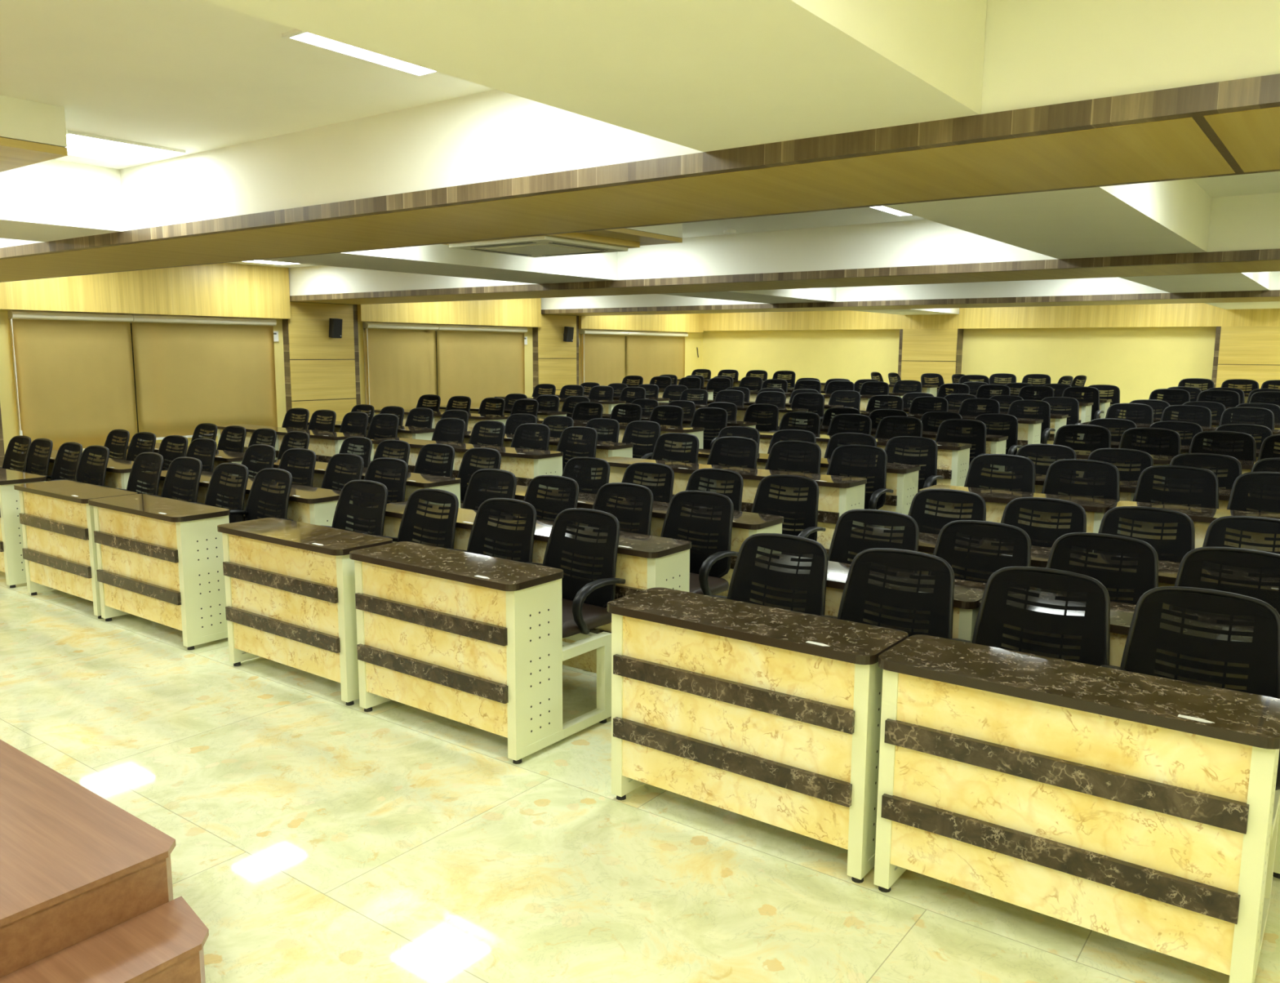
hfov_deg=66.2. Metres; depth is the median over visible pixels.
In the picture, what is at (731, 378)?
chair
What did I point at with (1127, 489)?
desk
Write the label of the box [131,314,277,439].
roller blind
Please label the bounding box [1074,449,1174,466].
desk
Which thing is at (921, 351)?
wall pillar
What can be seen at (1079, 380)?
chair
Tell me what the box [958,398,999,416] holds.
chair
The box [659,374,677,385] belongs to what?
chair
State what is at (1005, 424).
chair
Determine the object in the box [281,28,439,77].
recessed light
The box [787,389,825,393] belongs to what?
desk
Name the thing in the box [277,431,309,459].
chair
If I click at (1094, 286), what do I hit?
ceiling beam
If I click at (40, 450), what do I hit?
chair
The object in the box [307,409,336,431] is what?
chair
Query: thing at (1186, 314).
wall
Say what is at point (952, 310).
ceiling beam
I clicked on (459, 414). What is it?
chair
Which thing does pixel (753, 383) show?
chair
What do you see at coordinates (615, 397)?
desk
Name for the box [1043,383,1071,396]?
chair
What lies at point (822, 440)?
desk
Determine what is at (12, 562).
desk
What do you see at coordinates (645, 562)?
desk
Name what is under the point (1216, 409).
chair
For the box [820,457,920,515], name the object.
desk
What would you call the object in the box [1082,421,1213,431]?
desk
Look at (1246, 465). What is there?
desk
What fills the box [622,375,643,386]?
chair
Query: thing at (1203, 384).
chair
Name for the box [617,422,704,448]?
desk
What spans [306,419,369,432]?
desk
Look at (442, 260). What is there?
ceiling beam
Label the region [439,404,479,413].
desk
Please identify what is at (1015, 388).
chair
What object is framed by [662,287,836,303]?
ceiling beam
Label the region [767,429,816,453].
chair
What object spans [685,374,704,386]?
chair
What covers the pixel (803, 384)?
chair
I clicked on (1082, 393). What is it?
chair
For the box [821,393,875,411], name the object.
desk
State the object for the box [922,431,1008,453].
desk
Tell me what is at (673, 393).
chair
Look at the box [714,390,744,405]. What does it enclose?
chair
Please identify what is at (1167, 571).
desk
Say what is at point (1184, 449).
desk
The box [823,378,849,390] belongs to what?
chair
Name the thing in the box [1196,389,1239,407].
chair
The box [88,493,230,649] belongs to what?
desk
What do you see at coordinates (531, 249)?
return grille
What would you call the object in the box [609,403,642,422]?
chair
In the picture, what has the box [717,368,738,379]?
chair
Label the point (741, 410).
desk
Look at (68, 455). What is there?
chair
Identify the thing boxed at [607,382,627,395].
chair
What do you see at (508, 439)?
desk
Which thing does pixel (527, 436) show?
chair
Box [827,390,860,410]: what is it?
chair
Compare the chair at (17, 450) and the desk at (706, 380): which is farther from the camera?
the desk at (706, 380)
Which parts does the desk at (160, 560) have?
panel, panel, panel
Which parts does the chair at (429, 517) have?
armrest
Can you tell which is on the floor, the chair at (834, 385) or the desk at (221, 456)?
the desk at (221, 456)
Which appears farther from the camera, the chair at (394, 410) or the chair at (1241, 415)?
the chair at (394, 410)
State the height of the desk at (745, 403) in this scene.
0.751 m
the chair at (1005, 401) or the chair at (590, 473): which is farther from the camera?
the chair at (1005, 401)
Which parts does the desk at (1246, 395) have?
panel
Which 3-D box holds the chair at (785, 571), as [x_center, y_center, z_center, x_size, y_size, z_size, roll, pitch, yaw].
[0.461,0.452,3.858,0.556,0.506,0.483,7,10,38]
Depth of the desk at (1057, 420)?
10.08 m
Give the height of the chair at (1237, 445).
0.506 m
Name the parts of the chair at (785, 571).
armrest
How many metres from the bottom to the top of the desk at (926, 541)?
0.751 m
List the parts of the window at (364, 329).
pane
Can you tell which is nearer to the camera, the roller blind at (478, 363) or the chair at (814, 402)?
the chair at (814, 402)
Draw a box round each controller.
[273,331,278,341]
[524,336,527,344]
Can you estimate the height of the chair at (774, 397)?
0.506 m
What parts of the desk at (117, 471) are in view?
panel, panel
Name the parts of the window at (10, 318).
pane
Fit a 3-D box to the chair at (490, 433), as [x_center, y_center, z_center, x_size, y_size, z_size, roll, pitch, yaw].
[-1.487,-0.369,8.784,0.556,0.506,0.483,6,10,36]
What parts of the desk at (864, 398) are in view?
panel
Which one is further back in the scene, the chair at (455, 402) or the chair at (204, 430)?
the chair at (455, 402)
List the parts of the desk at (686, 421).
panel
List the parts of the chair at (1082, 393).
armrest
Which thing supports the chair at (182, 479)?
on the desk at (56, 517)
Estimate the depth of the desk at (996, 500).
5.48 m
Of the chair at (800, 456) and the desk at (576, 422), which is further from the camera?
the desk at (576, 422)
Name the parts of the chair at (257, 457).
frame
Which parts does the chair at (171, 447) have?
frame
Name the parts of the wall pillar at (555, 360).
oak panel, oak panel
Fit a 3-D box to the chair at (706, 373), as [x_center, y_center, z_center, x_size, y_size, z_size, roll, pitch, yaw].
[0.959,-1.873,17.067,0.556,0.506,0.483,7,10,37]
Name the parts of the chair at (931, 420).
frame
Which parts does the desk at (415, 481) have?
panel, panel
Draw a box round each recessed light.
[66,129,185,164]
[241,259,297,265]
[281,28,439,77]
[866,205,913,216]
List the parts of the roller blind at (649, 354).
head rail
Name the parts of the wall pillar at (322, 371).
oak panel, oak panel, oak panel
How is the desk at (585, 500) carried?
on the floor
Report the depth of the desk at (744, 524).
5.32 m
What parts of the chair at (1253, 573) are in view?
frame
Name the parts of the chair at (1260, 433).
frame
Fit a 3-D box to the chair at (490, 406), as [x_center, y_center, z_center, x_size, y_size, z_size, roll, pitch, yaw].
[-1.866,-0.844,11.534,0.556,0.506,0.483,7,10,37]
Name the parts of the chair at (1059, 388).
frame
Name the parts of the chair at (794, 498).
armrest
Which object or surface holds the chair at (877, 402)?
on the desk
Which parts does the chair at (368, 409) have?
frame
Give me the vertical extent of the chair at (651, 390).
0.506 m
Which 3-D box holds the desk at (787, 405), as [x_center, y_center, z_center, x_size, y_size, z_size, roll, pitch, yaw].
[2.033,-0.705,12.091,1.022,0.751,0.650,6,10,36]
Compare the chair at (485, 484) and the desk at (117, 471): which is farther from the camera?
the desk at (117, 471)
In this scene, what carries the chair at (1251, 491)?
on the desk at (1202, 517)
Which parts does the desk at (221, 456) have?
panel, panel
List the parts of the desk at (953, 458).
panel, panel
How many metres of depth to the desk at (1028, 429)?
9.33 m
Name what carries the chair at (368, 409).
on the desk at (337, 425)
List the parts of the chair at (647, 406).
frame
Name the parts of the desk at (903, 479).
panel, panel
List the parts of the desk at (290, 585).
panel, panel, panel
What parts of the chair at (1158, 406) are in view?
frame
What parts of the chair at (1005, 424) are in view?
armrest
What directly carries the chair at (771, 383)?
on the desk at (753, 394)
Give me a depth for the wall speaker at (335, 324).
11.94 m
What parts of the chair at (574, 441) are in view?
frame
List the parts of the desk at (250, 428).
panel, panel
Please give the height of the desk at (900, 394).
0.751 m
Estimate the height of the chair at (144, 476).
0.506 m
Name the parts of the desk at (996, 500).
panel, panel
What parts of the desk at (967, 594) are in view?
panel, panel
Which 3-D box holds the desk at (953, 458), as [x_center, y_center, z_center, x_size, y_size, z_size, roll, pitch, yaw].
[2.242,-0.055,8.183,1.022,0.751,0.650,6,10,36]
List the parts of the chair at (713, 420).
frame, armrest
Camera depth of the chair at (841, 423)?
8.97 m
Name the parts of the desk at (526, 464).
panel, panel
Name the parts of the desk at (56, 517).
panel, panel, panel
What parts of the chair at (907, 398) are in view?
frame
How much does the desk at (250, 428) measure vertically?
0.751 m
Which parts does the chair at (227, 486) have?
armrest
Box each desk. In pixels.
[0,467,46,587]
[13,480,137,618]
[47,449,57,480]
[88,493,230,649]
[104,457,133,488]
[125,441,188,457]
[157,470,253,503]
[186,448,244,471]
[217,424,298,459]
[217,517,392,705]
[243,480,341,526]
[273,459,367,488]
[275,429,364,462]
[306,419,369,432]
[349,541,611,764]
[360,467,461,507]
[365,424,434,439]
[370,437,471,472]
[373,408,444,426]
[382,501,477,550]
[431,412,509,431]
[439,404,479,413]
[452,444,563,502]
[463,431,514,447]
[494,395,562,399]
[503,408,567,417]
[514,484,596,509]
[532,519,691,673]
[536,417,588,426]
[548,437,633,457]
[555,393,588,397]
[558,398,625,413]
[599,456,727,496]
[602,413,649,421]
[607,587,908,883]
[613,395,669,402]
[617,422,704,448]
[650,501,783,596]
[657,387,713,399]
[658,402,708,410]
[676,378,709,386]
[682,417,756,428]
[697,448,768,469]
[707,400,755,406]
[721,466,866,554]
[733,379,764,386]
[736,405,808,429]
[749,391,792,403]
[759,431,832,457]
[785,402,843,413]
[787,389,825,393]
[819,425,876,437]
[820,382,854,390]
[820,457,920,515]
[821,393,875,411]
[824,560,986,642]
[857,391,907,397]
[859,411,923,419]
[873,634,1279,982]
[875,437,971,486]
[888,383,937,396]
[902,407,959,413]
[918,532,1051,568]
[919,484,1118,533]
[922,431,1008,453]
[961,415,1043,451]
[978,600,1279,878]
[999,411,1068,444]
[1035,474,1137,501]
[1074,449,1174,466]
[1078,401,1093,422]
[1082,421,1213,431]
[1098,399,1111,418]
[1109,501,1279,548]
[1111,441,1190,453]
[1153,417,1220,426]
[1158,560,1180,586]
[1210,426,1279,435]
[1218,488,1231,509]
[1238,459,1257,474]
[1244,393,1248,403]
[1255,448,1260,461]
[1274,422,1279,429]
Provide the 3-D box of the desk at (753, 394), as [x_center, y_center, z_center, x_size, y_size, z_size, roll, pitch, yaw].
[1.870,-1.002,13.566,1.022,0.751,0.650,6,10,36]
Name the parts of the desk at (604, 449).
panel, panel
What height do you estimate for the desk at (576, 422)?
0.751 m
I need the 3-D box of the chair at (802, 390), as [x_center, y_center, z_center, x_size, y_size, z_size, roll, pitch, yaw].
[1.997,-1.040,12.445,0.556,0.506,0.483,7,10,38]
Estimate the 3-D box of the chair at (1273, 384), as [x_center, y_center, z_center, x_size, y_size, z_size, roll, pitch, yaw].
[7.818,-1.108,12.020,0.556,0.506,0.483,6,10,35]
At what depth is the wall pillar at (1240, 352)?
13.39 m
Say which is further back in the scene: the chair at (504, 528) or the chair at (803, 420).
the chair at (803, 420)
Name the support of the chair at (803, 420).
on the desk at (822, 440)
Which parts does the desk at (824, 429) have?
panel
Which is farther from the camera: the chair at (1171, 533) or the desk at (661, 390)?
the desk at (661, 390)
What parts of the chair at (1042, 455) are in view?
frame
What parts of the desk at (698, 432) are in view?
panel, panel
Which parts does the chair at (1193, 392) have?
frame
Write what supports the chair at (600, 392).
on the desk
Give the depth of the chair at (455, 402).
12.01 m
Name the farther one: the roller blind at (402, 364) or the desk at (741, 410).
the roller blind at (402, 364)
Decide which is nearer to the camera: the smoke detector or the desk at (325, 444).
the smoke detector
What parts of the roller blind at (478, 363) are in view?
head rail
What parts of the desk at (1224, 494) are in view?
panel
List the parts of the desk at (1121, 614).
panel, panel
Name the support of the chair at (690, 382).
on the desk at (661, 390)
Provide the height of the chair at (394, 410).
0.506 m
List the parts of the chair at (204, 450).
frame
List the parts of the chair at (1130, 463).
frame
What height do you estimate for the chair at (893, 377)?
0.506 m
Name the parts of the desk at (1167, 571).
panel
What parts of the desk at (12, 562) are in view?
panel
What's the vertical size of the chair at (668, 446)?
0.506 m
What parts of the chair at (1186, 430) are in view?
frame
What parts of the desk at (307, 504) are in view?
panel, panel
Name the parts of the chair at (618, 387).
frame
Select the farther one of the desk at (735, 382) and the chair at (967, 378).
the desk at (735, 382)
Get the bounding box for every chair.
[0,435,31,472]
[15,438,53,480]
[43,441,82,482]
[45,444,109,487]
[104,429,129,460]
[115,452,163,496]
[125,431,155,461]
[151,457,202,502]
[157,435,187,470]
[161,438,217,472]
[191,422,217,441]
[196,462,248,523]
[217,425,246,453]
[229,467,293,520]
[241,444,275,478]
[248,428,276,447]
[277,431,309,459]
[277,448,315,486]
[281,408,309,429]
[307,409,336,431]
[320,480,390,537]
[321,453,364,490]
[338,411,368,437]
[338,436,372,466]
[351,404,374,423]
[364,457,408,503]
[366,413,399,462]
[373,440,409,465]
[379,405,404,426]
[382,488,458,549]
[404,407,433,428]
[413,443,454,477]
[416,394,440,411]
[431,417,465,443]
[440,409,468,431]
[444,395,471,413]
[454,497,536,562]
[457,447,501,508]
[462,468,516,510]
[468,420,505,446]
[477,397,505,415]
[504,393,527,408]
[504,413,537,434]
[510,399,538,417]
[511,422,550,450]
[523,475,578,521]
[527,507,625,637]
[532,383,555,396]
[535,395,559,411]
[542,415,573,437]
[556,426,597,471]
[559,384,583,398]
[561,395,590,417]
[561,457,609,493]
[571,401,603,420]
[580,382,599,395]
[585,417,619,442]
[587,385,613,399]
[591,482,653,535]
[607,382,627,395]
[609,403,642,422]
[618,386,645,403]
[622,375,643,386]
[622,420,661,459]
[622,462,674,502]
[631,398,658,416]
[637,383,658,397]
[648,405,683,426]
[649,376,671,387]
[651,432,699,463]
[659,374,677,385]
[660,490,738,595]
[662,385,688,402]
[666,400,695,418]
[678,377,701,388]
[680,388,708,404]
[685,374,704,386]
[685,468,743,511]
[689,407,728,449]
[691,368,711,379]
[706,377,731,399]
[706,401,737,421]
[706,436,758,468]
[711,533,836,618]
[713,375,733,386]
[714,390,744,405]
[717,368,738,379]
[717,426,759,453]
[724,386,750,401]
[738,376,762,391]
[742,404,778,431]
[745,369,767,380]
[751,474,826,541]
[754,391,786,408]
[756,387,784,395]
[760,378,787,391]
[764,440,821,474]
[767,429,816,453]
[772,370,795,389]
[777,411,820,434]
[788,388,818,403]
[790,392,824,425]
[792,379,821,393]
[795,377,820,382]
[821,407,860,426]
[821,547,964,640]
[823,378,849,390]
[823,432,876,458]
[825,380,854,393]
[826,413,871,435]
[826,444,893,509]
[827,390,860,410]
[827,509,919,564]
[853,378,879,391]
[859,381,888,395]
[865,395,903,411]
[868,408,907,428]
[871,371,884,382]
[875,416,922,438]
[884,435,943,492]
[888,372,901,383]
[892,380,921,392]
[902,392,933,408]
[907,488,986,534]
[908,396,948,413]
[920,373,944,395]
[920,411,962,431]
[933,520,1031,583]
[935,418,986,466]
[936,382,969,397]
[943,393,977,409]
[951,373,965,383]
[958,374,989,384]
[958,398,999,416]
[961,566,1125,671]
[962,381,988,395]
[964,453,1035,493]
[974,413,1022,455]
[975,384,1010,398]
[989,373,1016,384]
[989,395,1023,412]
[1000,497,1086,547]
[1004,382,1032,395]
[1007,400,1055,444]
[1016,444,1076,475]
[1017,385,1053,400]
[1022,373,1050,385]
[1041,396,1082,425]
[1041,458,1119,501]
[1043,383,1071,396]
[1045,532,1158,604]
[1053,424,1111,451]
[1057,375,1073,385]
[1062,386,1104,420]
[1071,374,1086,386]
[1087,417,1137,441]
[1087,448,1153,481]
[1088,384,1119,405]
[1097,506,1195,563]
[1101,586,1279,790]
[1105,403,1153,423]
[1118,427,1180,456]
[1128,399,1169,417]
[1133,465,1218,508]
[1148,388,1190,404]
[1149,421,1202,445]
[1160,404,1211,426]
[1167,386,1201,401]
[1169,453,1241,488]
[1174,546,1279,614]
[1177,377,1214,391]
[1182,400,1225,420]
[1188,431,1256,461]
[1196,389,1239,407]
[1202,515,1279,554]
[1207,387,1244,403]
[1215,423,1272,449]
[1218,406,1274,429]
[1221,378,1258,393]
[1226,471,1279,514]
[1235,402,1279,422]
[1246,388,1279,403]
[1248,391,1279,406]
[1250,457,1279,471]
[1257,434,1279,461]
[1260,379,1279,389]
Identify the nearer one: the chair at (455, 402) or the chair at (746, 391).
the chair at (455, 402)
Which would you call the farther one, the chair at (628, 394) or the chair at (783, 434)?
the chair at (628, 394)
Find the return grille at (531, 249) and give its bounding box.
[485,244,592,255]
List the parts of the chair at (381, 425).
frame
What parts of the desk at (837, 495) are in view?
panel, panel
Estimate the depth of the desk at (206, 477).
6.77 m
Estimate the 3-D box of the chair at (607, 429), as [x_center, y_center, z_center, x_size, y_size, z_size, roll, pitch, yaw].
[-0.469,-0.418,9.170,0.556,0.506,0.483,6,10,36]
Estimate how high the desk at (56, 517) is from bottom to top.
0.751 m
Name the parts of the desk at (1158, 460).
panel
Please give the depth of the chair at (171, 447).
8.39 m
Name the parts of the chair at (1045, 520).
frame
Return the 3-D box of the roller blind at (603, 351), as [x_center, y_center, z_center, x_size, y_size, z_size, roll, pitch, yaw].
[-0.595,-2.096,16.440,0.117,1.212,1.195,6,10,36]
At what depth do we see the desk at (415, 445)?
8.44 m
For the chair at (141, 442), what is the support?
on the desk
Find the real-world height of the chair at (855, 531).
0.506 m
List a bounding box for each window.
[9,318,138,435]
[363,328,437,404]
[580,333,626,384]
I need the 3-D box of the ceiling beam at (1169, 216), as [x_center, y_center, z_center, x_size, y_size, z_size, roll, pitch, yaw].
[2.107,-1.463,4.858,0.850,0.320,3.312,6,10,36]
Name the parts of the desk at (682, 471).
panel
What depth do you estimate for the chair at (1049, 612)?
3.38 m
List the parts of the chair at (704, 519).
seat, armrest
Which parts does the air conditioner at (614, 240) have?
cassette panel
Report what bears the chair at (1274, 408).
on the desk at (1277, 425)
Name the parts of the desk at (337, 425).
panel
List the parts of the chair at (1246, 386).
frame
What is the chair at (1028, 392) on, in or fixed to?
on the desk
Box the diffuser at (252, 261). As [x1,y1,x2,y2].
[248,260,297,264]
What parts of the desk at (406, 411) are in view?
panel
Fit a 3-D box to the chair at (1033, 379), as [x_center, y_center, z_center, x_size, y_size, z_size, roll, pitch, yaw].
[5.846,-1.493,14.619,0.556,0.506,0.483,6,10,36]
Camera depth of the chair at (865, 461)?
6.75 m
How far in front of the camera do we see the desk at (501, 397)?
13.29 m
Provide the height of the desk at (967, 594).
0.751 m
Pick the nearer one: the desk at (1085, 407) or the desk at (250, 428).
the desk at (250, 428)
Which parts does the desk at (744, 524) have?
panel, panel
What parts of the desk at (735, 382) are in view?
panel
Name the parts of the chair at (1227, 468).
frame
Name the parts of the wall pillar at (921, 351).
oak panel, oak panel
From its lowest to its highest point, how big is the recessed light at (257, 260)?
0.012 m
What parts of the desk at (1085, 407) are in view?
panel, panel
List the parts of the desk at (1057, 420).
panel, panel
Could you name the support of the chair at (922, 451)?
on the desk at (903, 479)
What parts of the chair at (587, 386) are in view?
frame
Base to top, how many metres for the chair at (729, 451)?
0.506 m
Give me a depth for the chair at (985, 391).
12.27 m
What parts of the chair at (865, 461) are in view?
armrest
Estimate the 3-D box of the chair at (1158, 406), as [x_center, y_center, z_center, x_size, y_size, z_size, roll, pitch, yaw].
[5.186,-0.684,10.099,0.556,0.506,0.483,6,10,36]
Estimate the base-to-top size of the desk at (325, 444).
0.751 m
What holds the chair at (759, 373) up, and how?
on the desk at (735, 382)
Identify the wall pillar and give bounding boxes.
[0,404,4,466]
[282,301,360,421]
[532,313,578,393]
[897,328,963,383]
[1211,325,1279,388]
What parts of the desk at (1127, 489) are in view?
panel, panel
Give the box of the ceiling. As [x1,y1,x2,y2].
[0,0,1279,267]
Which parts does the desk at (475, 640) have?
panel, panel, panel, cross rail, cross rail, seat rail frame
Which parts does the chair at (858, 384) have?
frame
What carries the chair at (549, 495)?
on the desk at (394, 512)
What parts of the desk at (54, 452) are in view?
panel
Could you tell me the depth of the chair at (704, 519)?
5.17 m
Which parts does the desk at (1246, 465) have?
panel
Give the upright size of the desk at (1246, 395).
0.751 m
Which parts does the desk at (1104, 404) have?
panel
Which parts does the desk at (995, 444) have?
panel, panel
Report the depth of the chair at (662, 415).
10.17 m
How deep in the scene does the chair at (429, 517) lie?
5.24 m
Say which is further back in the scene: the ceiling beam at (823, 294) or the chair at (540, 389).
the chair at (540, 389)
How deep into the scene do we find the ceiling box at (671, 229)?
6.67 m
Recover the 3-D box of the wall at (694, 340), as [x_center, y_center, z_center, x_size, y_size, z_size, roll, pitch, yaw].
[-4.596,-1.291,11.334,0.120,2.580,19.800,6,10,36]
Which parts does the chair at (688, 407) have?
frame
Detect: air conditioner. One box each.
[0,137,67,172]
[444,227,682,257]
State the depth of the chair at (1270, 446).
7.04 m
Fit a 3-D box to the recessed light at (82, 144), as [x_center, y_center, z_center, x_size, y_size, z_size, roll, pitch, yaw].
[-2.534,-1.613,4.618,0.530,0.012,0.530,6,10,36]
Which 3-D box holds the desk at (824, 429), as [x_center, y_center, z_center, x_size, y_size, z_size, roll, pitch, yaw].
[1.988,-0.254,9.566,1.022,0.751,0.650,6,10,36]
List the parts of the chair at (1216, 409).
frame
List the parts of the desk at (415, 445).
panel, panel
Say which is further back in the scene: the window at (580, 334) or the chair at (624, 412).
the window at (580, 334)
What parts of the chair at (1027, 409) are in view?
armrest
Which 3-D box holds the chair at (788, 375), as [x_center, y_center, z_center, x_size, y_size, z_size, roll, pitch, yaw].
[2.276,-1.726,16.098,0.556,0.506,0.483,6,10,35]
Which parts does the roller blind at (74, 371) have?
pull chain, head rail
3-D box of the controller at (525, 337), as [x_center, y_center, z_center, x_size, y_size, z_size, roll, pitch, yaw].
[-1.752,-2.336,14.916,0.027,0.205,0.090,6,10,36]
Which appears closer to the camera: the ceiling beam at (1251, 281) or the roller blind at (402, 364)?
the ceiling beam at (1251, 281)
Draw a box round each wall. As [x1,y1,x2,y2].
[0,262,703,332]
[0,309,702,453]
[702,302,1279,330]
[702,326,1216,403]
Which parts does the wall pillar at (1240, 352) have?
oak panel, oak panel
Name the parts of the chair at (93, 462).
armrest, frame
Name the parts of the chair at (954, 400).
frame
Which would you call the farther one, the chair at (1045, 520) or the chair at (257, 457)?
the chair at (257, 457)
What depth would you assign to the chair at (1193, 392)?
11.79 m
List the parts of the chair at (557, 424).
frame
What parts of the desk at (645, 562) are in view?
panel, panel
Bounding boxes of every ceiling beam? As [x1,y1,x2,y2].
[0,0,1279,248]
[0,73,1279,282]
[0,159,124,241]
[201,0,986,151]
[258,244,617,284]
[288,192,1279,295]
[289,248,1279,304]
[541,271,1279,309]
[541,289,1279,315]
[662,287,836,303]
[853,307,959,315]
[883,178,1211,258]
[1118,271,1271,293]
[1205,301,1279,309]
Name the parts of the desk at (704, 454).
panel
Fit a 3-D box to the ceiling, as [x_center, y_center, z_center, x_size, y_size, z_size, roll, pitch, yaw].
[0.742,-2.023,7.221,13.950,0.100,19.800,6,10,36]
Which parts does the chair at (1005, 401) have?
frame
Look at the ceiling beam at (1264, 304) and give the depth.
12.30 m
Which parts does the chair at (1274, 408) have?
frame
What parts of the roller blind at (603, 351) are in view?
pull chain, head rail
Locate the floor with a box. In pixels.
[0,571,1279,982]
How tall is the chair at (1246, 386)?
0.506 m
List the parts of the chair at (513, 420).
frame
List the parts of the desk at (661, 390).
panel, panel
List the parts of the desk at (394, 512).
panel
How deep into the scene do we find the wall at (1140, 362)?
15.46 m
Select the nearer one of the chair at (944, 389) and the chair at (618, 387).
the chair at (944, 389)
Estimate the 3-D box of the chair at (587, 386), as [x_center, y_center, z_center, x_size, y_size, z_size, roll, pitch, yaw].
[-0.874,-1.360,14.557,0.556,0.506,0.483,7,10,38]
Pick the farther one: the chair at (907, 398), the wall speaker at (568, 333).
the wall speaker at (568, 333)
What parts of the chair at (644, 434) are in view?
frame, armrest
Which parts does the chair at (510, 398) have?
frame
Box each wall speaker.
[328,318,342,337]
[563,326,573,342]
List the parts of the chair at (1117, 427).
frame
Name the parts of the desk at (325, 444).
panel, panel, panel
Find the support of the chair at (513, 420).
on the desk at (508, 439)
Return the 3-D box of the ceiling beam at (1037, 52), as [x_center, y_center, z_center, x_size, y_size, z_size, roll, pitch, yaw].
[-1.044,-1.437,4.542,13.349,0.320,0.956,6,10,36]
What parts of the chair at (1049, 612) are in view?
armrest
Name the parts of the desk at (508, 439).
panel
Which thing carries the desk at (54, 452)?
on the floor
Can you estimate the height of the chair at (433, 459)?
0.506 m
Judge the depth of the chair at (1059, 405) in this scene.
10.71 m
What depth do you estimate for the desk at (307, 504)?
6.06 m
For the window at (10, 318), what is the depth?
9.44 m
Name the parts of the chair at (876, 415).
frame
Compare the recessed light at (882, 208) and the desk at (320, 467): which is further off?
the desk at (320, 467)
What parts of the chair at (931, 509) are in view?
frame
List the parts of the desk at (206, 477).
panel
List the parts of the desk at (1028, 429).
panel, panel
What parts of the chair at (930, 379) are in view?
frame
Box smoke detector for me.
[723,229,736,234]
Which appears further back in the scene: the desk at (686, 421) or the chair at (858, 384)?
the chair at (858, 384)
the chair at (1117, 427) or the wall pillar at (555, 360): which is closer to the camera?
the chair at (1117, 427)
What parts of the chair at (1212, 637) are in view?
armrest, frame, armrest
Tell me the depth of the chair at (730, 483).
6.21 m
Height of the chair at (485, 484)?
0.506 m
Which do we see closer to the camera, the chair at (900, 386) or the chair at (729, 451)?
the chair at (729, 451)
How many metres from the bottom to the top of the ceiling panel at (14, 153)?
0.098 m
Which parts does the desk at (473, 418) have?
panel, panel, panel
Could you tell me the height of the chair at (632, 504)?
0.506 m
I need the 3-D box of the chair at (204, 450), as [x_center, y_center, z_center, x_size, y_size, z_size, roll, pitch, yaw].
[-3.724,-0.163,7.971,0.556,0.506,0.483,6,10,36]
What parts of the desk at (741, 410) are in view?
panel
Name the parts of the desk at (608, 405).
panel, panel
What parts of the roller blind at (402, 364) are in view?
pull chain, head rail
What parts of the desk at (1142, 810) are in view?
panel, panel, seat rail frame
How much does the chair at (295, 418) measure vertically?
0.506 m
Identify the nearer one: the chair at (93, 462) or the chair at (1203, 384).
the chair at (93, 462)
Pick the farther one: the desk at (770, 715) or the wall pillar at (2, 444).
the wall pillar at (2, 444)
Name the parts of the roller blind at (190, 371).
rail, head rail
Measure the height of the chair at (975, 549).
0.506 m
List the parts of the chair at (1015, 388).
frame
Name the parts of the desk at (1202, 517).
panel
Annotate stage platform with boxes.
[0,739,208,982]
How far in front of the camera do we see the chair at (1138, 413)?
9.46 m
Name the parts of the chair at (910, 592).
armrest, armrest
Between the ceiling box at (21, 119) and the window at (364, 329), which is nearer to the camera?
the ceiling box at (21, 119)
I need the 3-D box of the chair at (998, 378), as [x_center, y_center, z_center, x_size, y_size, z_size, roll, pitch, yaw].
[5.445,-1.538,14.914,0.556,0.506,0.483,6,10,36]
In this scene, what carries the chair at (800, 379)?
on the desk at (788, 390)
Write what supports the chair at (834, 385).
on the desk at (864, 398)
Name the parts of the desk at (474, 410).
panel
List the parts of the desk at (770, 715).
panel, panel, panel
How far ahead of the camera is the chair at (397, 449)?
8.08 m
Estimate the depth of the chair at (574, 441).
8.30 m
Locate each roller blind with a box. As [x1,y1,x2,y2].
[7,310,137,451]
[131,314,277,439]
[362,321,439,409]
[436,324,527,406]
[579,328,628,386]
[626,330,688,384]
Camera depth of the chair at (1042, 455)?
6.94 m
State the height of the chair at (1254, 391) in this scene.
0.506 m
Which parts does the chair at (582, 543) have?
armrest, frame, seat, armrest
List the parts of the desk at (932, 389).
panel, panel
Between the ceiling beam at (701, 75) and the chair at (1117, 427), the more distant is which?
the chair at (1117, 427)
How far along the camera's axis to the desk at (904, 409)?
10.93 m
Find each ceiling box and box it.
[0,94,66,146]
[623,222,682,237]
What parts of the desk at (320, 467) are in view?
panel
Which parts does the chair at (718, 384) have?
frame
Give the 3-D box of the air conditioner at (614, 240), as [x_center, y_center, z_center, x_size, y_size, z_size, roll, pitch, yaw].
[-0.571,-1.706,6.729,1.250,0.098,1.220,6,10,36]
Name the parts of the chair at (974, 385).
frame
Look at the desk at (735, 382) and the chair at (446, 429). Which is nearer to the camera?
the chair at (446, 429)
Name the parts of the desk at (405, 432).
panel, panel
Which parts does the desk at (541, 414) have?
panel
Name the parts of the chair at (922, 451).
armrest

